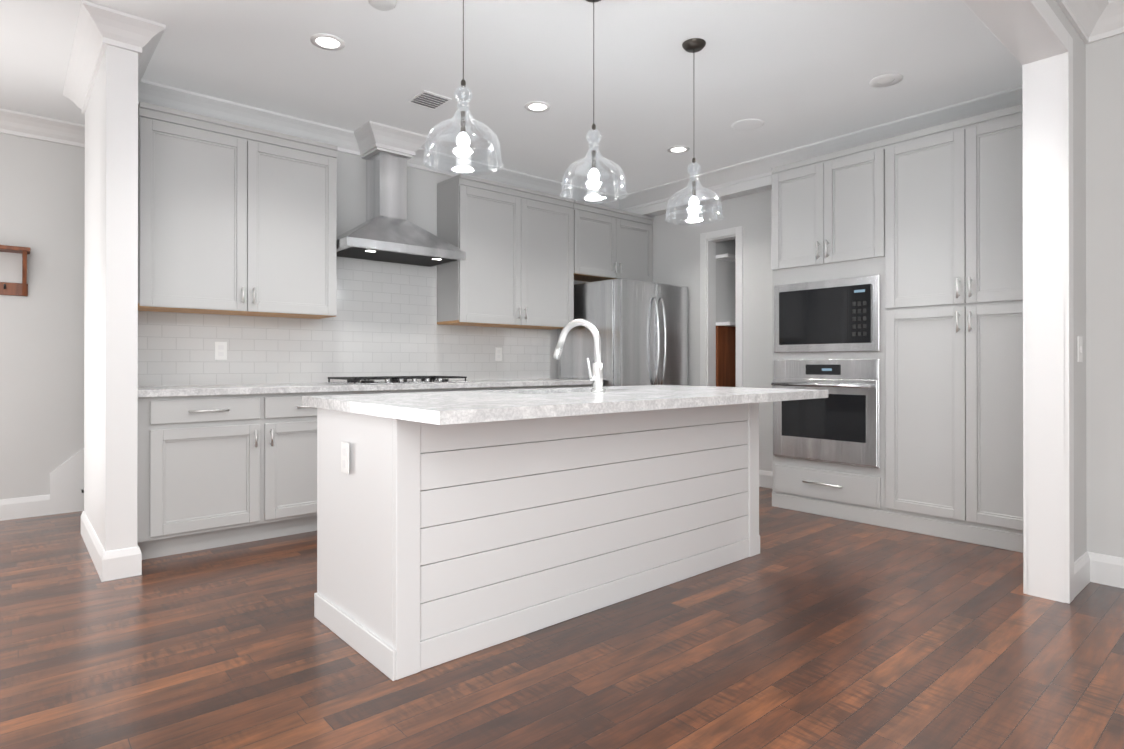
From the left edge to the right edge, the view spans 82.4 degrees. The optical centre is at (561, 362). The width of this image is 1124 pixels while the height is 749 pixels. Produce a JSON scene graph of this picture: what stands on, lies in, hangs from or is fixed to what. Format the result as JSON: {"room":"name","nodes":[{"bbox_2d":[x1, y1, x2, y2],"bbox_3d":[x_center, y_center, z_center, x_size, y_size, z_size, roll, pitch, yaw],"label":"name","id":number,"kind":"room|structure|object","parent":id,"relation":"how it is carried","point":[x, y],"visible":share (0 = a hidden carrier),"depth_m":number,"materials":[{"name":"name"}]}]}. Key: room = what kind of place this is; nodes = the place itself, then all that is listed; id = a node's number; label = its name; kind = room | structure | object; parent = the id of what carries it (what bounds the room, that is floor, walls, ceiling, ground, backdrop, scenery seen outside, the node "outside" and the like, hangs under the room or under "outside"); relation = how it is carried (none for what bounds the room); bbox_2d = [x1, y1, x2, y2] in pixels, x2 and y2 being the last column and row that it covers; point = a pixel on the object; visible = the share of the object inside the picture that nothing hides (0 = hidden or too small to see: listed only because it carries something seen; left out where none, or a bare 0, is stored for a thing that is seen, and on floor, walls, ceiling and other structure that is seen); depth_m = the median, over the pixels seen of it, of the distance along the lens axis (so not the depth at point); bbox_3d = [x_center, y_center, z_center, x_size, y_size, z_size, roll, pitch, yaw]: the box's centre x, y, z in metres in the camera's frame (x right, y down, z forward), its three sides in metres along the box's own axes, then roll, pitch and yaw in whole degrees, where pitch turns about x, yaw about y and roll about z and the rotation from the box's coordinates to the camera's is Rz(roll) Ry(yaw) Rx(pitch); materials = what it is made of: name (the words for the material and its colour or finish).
{"room":"kitchen","nodes":[
{"label":"kitchen","id":0,"kind":"room"},
{"bbox_2d":[0,133,84,499],"bbox_3d":[-4.342,-0.310,3.901,12.460,2.740,0.120,0,0,-41],"label":"wall","id":1,"kind":"structure","parent":0,"point":[42,199],"depth_m":4.45,"materials":[{"name":"paint"}]},
{"bbox_2d":[0,245,30,295],"bbox_3d":[-4.039,-0.613,3.979,1.140,0.315,0.159,0,0,-41],"label":"shelf","id":2,"kind":"object","parent":1,"relation":"attached to","point":[15,289],"visible":1,"depth_m":4.32,"materials":[{"name":"brown wood"}]},
{"bbox_2d":[0,494,49,520],"bbox_3d":[-6.290,0.985,2.122,7.190,0.140,0.016,0,0,-41],"label":"baseboard","id":3,"kind":"structure","parent":1,"relation":"attached to","point":[32,506],"depth_m":4.38,"materials":[{"name":"white wood"}]},
{"bbox_2d":[0,108,84,147],"bbox_3d":[-4.270,-1.613,3.821,12.460,0.135,0.102,0,0,-41],"label":"crown molding","id":4,"kind":"structure","parent":1,"relation":"attached to","point":[15,123],"depth_m":4.42,"materials":[{"name":"white wood"}]},
{"bbox_2d":[50,448,83,514],"bbox_3d":[-3.038,0.321,4.937,1.410,1.484,0.016,0,0,-41],"label":"skirt","id":5,"kind":"object","parent":1,"relation":"attached to","point":[66,485],"visible":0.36,"depth_m":4.54,"materials":[{"name":"white wood"}]},
{"bbox_2d":[84,44,137,551],"bbox_3d":[-2.541,-0.311,3.593,0.130,2.740,1.144,0,0,-41],"label":"wall column","id":6,"kind":"structure","parent":0,"point":[111,326],"depth_m":3.18,"materials":[{"name":"white paint"}]},
{"bbox_2d":[63,0,119,114],"bbox_3d":[-2.620,-1.614,3.528,0.127,0.135,1.348,0,0,-41],"label":"crown molding","id":7,"kind":"structure","parent":6,"relation":"attached to","point":[99,28],"depth_m":3.27,"materials":[{"name":"white wood"}]},
{"bbox_2d":[81,511,115,581],"bbox_3d":[-2.587,0.989,3.549,0.041,0.140,1.176,0,0,-41],"label":"baseboard","id":8,"kind":"structure","parent":6,"relation":"attached to","point":[104,562],"depth_m":3.24,"materials":[{"name":"white wood"}]},
{"bbox_2d":[120,15,165,103],"bbox_3d":[-2.276,-1.614,3.454,0.117,0.135,0.786,0,0,-41],"label":"crown molding","id":9,"kind":"structure","parent":6,"relation":"attached to","point":[142,36],"depth_m":3.19,"materials":[{"name":"white wood"}]},
{"bbox_2d":[336,151,588,378],"bbox_3d":[-0.791,-0.306,5.494,5.005,2.740,0.120,0,0,-41],"label":"wall","id":10,"kind":"structure","parent":0,"point":[421,195],"depth_m":5.05,"materials":[{"name":"paint"}]},
{"bbox_2d":[138,102,337,318],"bbox_3d":[-2.042,-0.886,4.076,1.125,1.148,0.383,0,0,-41],"label":"upper cabinet","id":11,"kind":"object","parent":10,"relation":"attached to","point":[237,219],"visible":1,"depth_m":3.92,"materials":[{"name":"grey wood"}]},
{"bbox_2d":[138,257,549,385],"bbox_3d":[-1.376,-0.370,4.904,3.343,1.035,0.006,0,0,-41],"label":"tiled wall","id":12,"kind":"structure","parent":10,"relation":"attached to","point":[382,322],"depth_m":4.74,"materials":[{"name":"white tile"}]},
{"bbox_2d":[215,342,226,359],"bbox_3d":[-2.215,-0.076,4.168,0.072,0.117,0.006,0,0,-41],"label":"outlet","id":13,"kind":"object","parent":12,"relation":"attached to","point":[220,350],"depth_m":4.17,"materials":[{"name":"white plastic"}]},
{"bbox_2d":[495,347,501,360],"bbox_3d":[-0.553,-0.072,5.607,0.072,0.117,0.006,0,0,-41],"label":"outlet","id":14,"kind":"object","parent":12,"relation":"attached to","point":[498,351],"depth_m":5.60,"materials":[{"name":"white plastic"}]},
{"bbox_2d":[337,152,465,267],"bbox_3d":[-1.230,-1.144,4.704,0.915,0.764,0.497,0,0,-41],"label":"range hood","id":15,"kind":"object","parent":10,"relation":"attached to","point":[386,231],"visible":0.96,"depth_m":4.67,"materials":[{"name":"silver metal"}]},
{"bbox_2d":[437,174,574,329],"bbox_3d":[-0.443,-0.882,5.460,1.188,1.148,0.383,0,0,-41],"label":"upper cabinet","id":16,"kind":"object","parent":10,"relation":"attached to","point":[515,269],"visible":0.96,"depth_m":5.25,"materials":[{"name":"grey wood"}]},
{"bbox_2d":[573,200,653,281],"bbox_3d":[0.411,-1.125,6.199,1.058,0.660,0.383,0,0,-41],"label":"upper cabinet","id":17,"kind":"object","parent":10,"relation":"attached to","point":[610,243],"visible":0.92,"depth_m":6.05,"materials":[{"name":"grey wood"}]},
{"bbox_2d":[0,0,1021,195],"bbox_3d":[-1.309,-1.722,3.105,16.000,0.080,11.500,0,0,-41],"label":"ceiling","id":18,"kind":"structure","parent":0,"point":[791,74],"depth_m":3.66,"materials":[{"name":"paint"}]},
{"bbox_2d":[310,33,344,50],"bbox_3d":[-1.227,-1.677,3.361,0.172,0.007,0.172,0,0,-41],"label":"recessed light","id":19,"kind":"object","parent":18,"relation":"in","point":[330,42],"visible":1,"depth_m":3.35,"materials":[{"name":"white"}]},
{"bbox_2d":[368,0,396,10],"bbox_3d":[-0.830,-1.666,2.964,0.132,0.032,0.132,0,0,-41],"label":"smoke detector","id":20,"kind":"object","parent":18,"relation":"attached to","point":[384,5],"visible":0.98,"depth_m":2.96,"materials":[{"name":"paint"}]},
{"bbox_2d":[407,90,451,109],"bbox_3d":[-0.848,-1.674,4.099,0.200,0.010,0.220,0,0,-41],"label":"ceiling vent","id":21,"kind":"object","parent":18,"relation":"in","point":[428,99],"visible":1,"depth_m":4.09,"materials":[{"name":"white metal"}]},
{"bbox_2d":[422,0,502,174],"bbox_3d":[-0.378,-1.221,2.455,0.306,0.924,0.306,0,0,-41],"label":"pendant light","id":22,"kind":"object","parent":18,"relation":"hanging from","point":[463,141],"visible":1,"depth_m":2.44,"materials":[{"name":"clear glass"}]},
{"bbox_2d":[525,101,550,111],"bbox_3d":[-0.159,-1.675,4.205,0.172,0.007,0.172,0,0,-41],"label":"recessed light","id":23,"kind":"object","parent":18,"relation":"in","point":[537,106],"visible":1,"depth_m":4.20,"materials":[{"name":"white"}]},
{"bbox_2d":[560,0,627,203],"bbox_3d":[0.144,-1.220,2.906,0.306,0.924,0.306,0,0,-41],"label":"pendant light","id":24,"kind":"object","parent":18,"relation":"hanging from","point":[593,175],"visible":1,"depth_m":2.90,"materials":[{"name":"clear glass"}]},
{"bbox_2d":[667,146,688,152],"bbox_3d":[0.915,-1.673,5.043,0.172,0.007,0.172,0,0,-41],"label":"recessed light","id":25,"kind":"object","parent":18,"relation":"in","point":[678,149],"visible":1,"depth_m":5.04,"materials":[{"name":"white"}]},
{"bbox_2d":[665,38,723,224],"bbox_3d":[0.696,-1.219,3.384,0.306,0.924,0.306,0,0,-41],"label":"pendant light","id":26,"kind":"object","parent":18,"relation":"hanging from","point":[693,45],"visible":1,"depth_m":3.37,"materials":[{"name":"clear glass"}]},
{"bbox_2d":[731,118,763,130],"bbox_3d":[1.310,-1.675,4.525,0.224,0.006,0.224,0,0,-41],"label":"ceiling speaker","id":27,"kind":"object","parent":18,"relation":"attached to","point":[746,124],"visible":1,"depth_m":4.51,"materials":[{"name":"paint"}]},
{"bbox_2d":[869,73,902,87],"bbox_3d":[1.925,-1.669,3.814,0.180,0.021,0.180,0,0,-41],"label":"recessed light","id":28,"kind":"object","parent":18,"relation":"in","point":[885,80],"visible":0.98,"depth_m":3.79,"materials":[{"name":"white"}]},
{"bbox_2d":[0,487,1123,748],"bbox_3d":[-0.491,1.085,2.152,16.000,0.060,14.000,0,0,-41],"label":"floor","id":29,"kind":"structure","parent":0,"point":[808,631],"depth_m":2.27,"materials":[{"name":"brown wood"}]},
{"bbox_2d":[137,391,372,559],"bbox_3d":[-1.947,0.622,3.993,1.290,0.876,0.627,0,0,-41],"label":"base cabinet","id":30,"kind":"object","parent":29,"relation":"on","point":[215,471],"depth_m":3.63,"materials":[{"name":"grey wood"}]},
{"bbox_2d":[373,388,476,393],"bbox_3d":[-1.211,0.624,4.631,0.966,0.876,0.627,0,0,-41],"label":"base cabinet","id":31,"kind":"object","parent":29,"relation":"on","point":[459,389],"depth_m":4.46,"materials":[{"name":"grey"}]},
{"bbox_2d":[477,385,592,390],"bbox_3d":[-0.377,0.626,5.353,1.240,0.876,0.627,0,0,-41],"label":"base cabinet","id":32,"kind":"object","parent":29,"relation":"on","point":[563,386],"depth_m":5.09,"materials":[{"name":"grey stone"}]},
{"bbox_2d":[138,379,592,397],"bbox_3d":[-1.166,0.167,4.660,3.342,0.040,0.642,0,0,-41],"label":"countertop","id":33,"kind":"structure","parent":32,"relation":"on","point":[188,390],"depth_m":4.05,"materials":[{"name":"stone"}]},
{"bbox_2d":[324,376,470,384],"bbox_3d":[-1.180,0.125,4.640,0.900,0.043,0.510,0,0,-41],"label":"cooktop","id":34,"kind":"object","parent":33,"relation":"in","point":[392,380],"visible":1,"depth_m":4.46,"materials":[{"name":"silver metal"}]},
{"bbox_2d":[302,385,827,680],"bbox_3d":[0.149,0.600,3.018,2.300,0.915,1.130,0,0,-41],"label":"kitchen island","id":35,"kind":"object","parent":29,"relation":"on","point":[452,525],"visible":1,"depth_m":2.51,"materials":[{"name":"white wood"}]},
{"bbox_2d":[341,442,348,473],"bbox_3d":[-0.817,0.358,2.414,0.007,0.115,0.070,0,0,-41],"label":"outlet","id":36,"kind":"object","parent":35,"relation":"attached to","point":[344,457],"visible":0.94,"depth_m":2.41,"materials":[{"name":"white plastic"}]},
{"bbox_2d":[552,319,603,392],"bbox_3d":[0.081,-0.035,3.147,0.113,0.355,0.288,0,0,-41],"label":"faucet","id":37,"kind":"object","parent":35,"relation":"on","point":[597,378],"visible":1,"depth_m":3.07,"materials":[{"name":"silver metal"}]},
{"bbox_2d":[557,278,687,386],"bbox_3d":[0.594,0.177,5.974,0.910,1.775,0.903,0,0,-41],"label":"refrigerator","id":38,"kind":"object","parent":29,"relation":"on","point":[641,327],"visible":0.54,"depth_m":5.64,"materials":[{"name":"silver metal"}]},
{"bbox_2d":[771,141,878,525],"bbox_3d":[2.054,-0.189,4.605,0.659,2.500,0.871,0,0,-41],"label":"tall cabinet","id":39,"kind":"object","parent":29,"relation":"on","point":[825,208],"depth_m":4.40,"materials":[{"name":"grey wood"}]},
{"bbox_2d":[771,359,880,468],"bbox_3d":[1.779,0.333,4.406,0.114,0.707,0.750,0,0,-41],"label":"wall oven","id":40,"kind":"object","parent":39,"relation":"in","point":[841,429],"depth_m":4.36,"materials":[{"name":"silver metal"}]},
{"bbox_2d":[774,275,880,352],"bbox_3d":[1.807,-0.321,4.432,0.039,0.493,0.750,0,0,-41],"label":"microwave","id":41,"kind":"object","parent":39,"relation":"in","point":[842,313],"depth_m":4.39,"materials":[{"name":"silver metal"}]},
{"bbox_2d":[879,104,1022,552],"bbox_3d":[2.600,-0.190,3.975,0.659,2.500,0.919,0,0,-41],"label":"tall cabinet","id":42,"kind":"object","parent":29,"relation":"on","point":[897,297],"depth_m":3.83,"materials":[{"name":"grey wood"}]},
{"bbox_2d":[652,189,772,471],"bbox_3d":[2.199,-0.306,5.496,0.720,2.740,3.790,0,0,-41],"label":"wall","id":43,"kind":"structure","parent":0,"point":[676,253],"depth_m":5.93,"materials":[{"name":"paint"}]},
{"bbox_2d":[628,175,771,216],"bbox_3d":[1.874,-1.572,5.216,0.138,0.210,3.788,0,0,-41],"label":"crown molding","id":44,"kind":"structure","parent":43,"relation":"attached to","point":[746,188],"depth_m":5.68,"materials":[{"name":"white wood"}]},
{"bbox_2d":[759,470,772,488],"bbox_3d":[1.800,0.993,5.392,0.016,0.140,0.649,0,0,-41],"label":"baseboard","id":45,"kind":"structure","parent":43,"relation":"attached to","point":[765,477],"depth_m":5.46,"materials":[{"name":"white wood"}]},
{"bbox_2d":[968,0,1063,63],"bbox_3d":[-1.789,-1.532,-0.544,10.500,0.320,0.138,0,0,-41],"label":"header beam","id":46,"kind":"structure","parent":0,"point":[1019,28],"depth_m":2.63,"materials":[{"name":"paint"}]},
{"bbox_2d":[1026,14,1086,602],"bbox_3d":[2.915,-0.311,3.523,1.980,2.740,0.138,0,0,-41],"label":"wall","id":47,"kind":"structure","parent":0,"point":[1045,348],"depth_m":2.89,"materials":[{"name":"paint"}]},
{"bbox_2d":[616,86,1021,210],"bbox_3d":[1.822,-1.610,5.093,0.102,0.135,3.670,0,0,-41],"label":"crown molding","id":48,"kind":"structure","parent":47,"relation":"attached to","point":[760,167],"depth_m":4.90,"materials":[{"name":"white wood"}]},
{"bbox_2d":[1077,336,1082,361],"bbox_3d":[2.436,-0.062,3.013,0.080,0.120,0.011,0,0,-41],"label":"switch plate","id":49,"kind":"object","parent":47,"relation":"attached to","point":[1079,348],"visible":0.98,"depth_m":3.00,"materials":[{"name":"white plastic"}]},
{"bbox_2d":[1074,551,1095,597],"bbox_3d":[2.401,0.987,2.978,0.325,0.140,0.016,0,0,-41],"label":"baseboard","id":50,"kind":"structure","parent":47,"relation":"attached to","point":[1085,565],"depth_m":3.02,"materials":[{"name":"white wood"}]},
{"bbox_2d":[1055,0,1115,44],"bbox_3d":[-1.550,-1.624,-0.491,10.930,0.135,0.102,0,0,-41],"label":"crown molding","id":51,"kind":"structure","parent":47,"relation":"attached to","point":[1091,19],"depth_m":2.99,"materials":[{"name":"white wood"}]},
{"bbox_2d":[1086,33,1123,557],"bbox_3d":[4.472,-0.318,0.990,0.120,2.740,5.740,0,0,-41],"label":"wall","id":52,"kind":"structure","parent":0,"point":[1105,292],"depth_m":3.07,"materials":[{"name":"paint"}]},
{"bbox_2d":[1096,553,1123,587],"bbox_3d":[4.421,0.982,0.942,0.016,0.140,5.740,0,0,-41],"label":"baseboard","id":53,"kind":"structure","parent":52,"relation":"attached to","point":[1104,569],"depth_m":3.04,"materials":[{"name":"white wood"}]},
{"bbox_2d":[1112,0,1123,35],"bbox_3d":[4.431,-1.621,0.871,0.102,0.135,5.610,0,0,-41],"label":"crown molding","id":54,"kind":"structure","parent":52,"relation":"attached to","point":[1117,5],"depth_m":3.00,"materials":[{"name":"white wood"}]}
]}

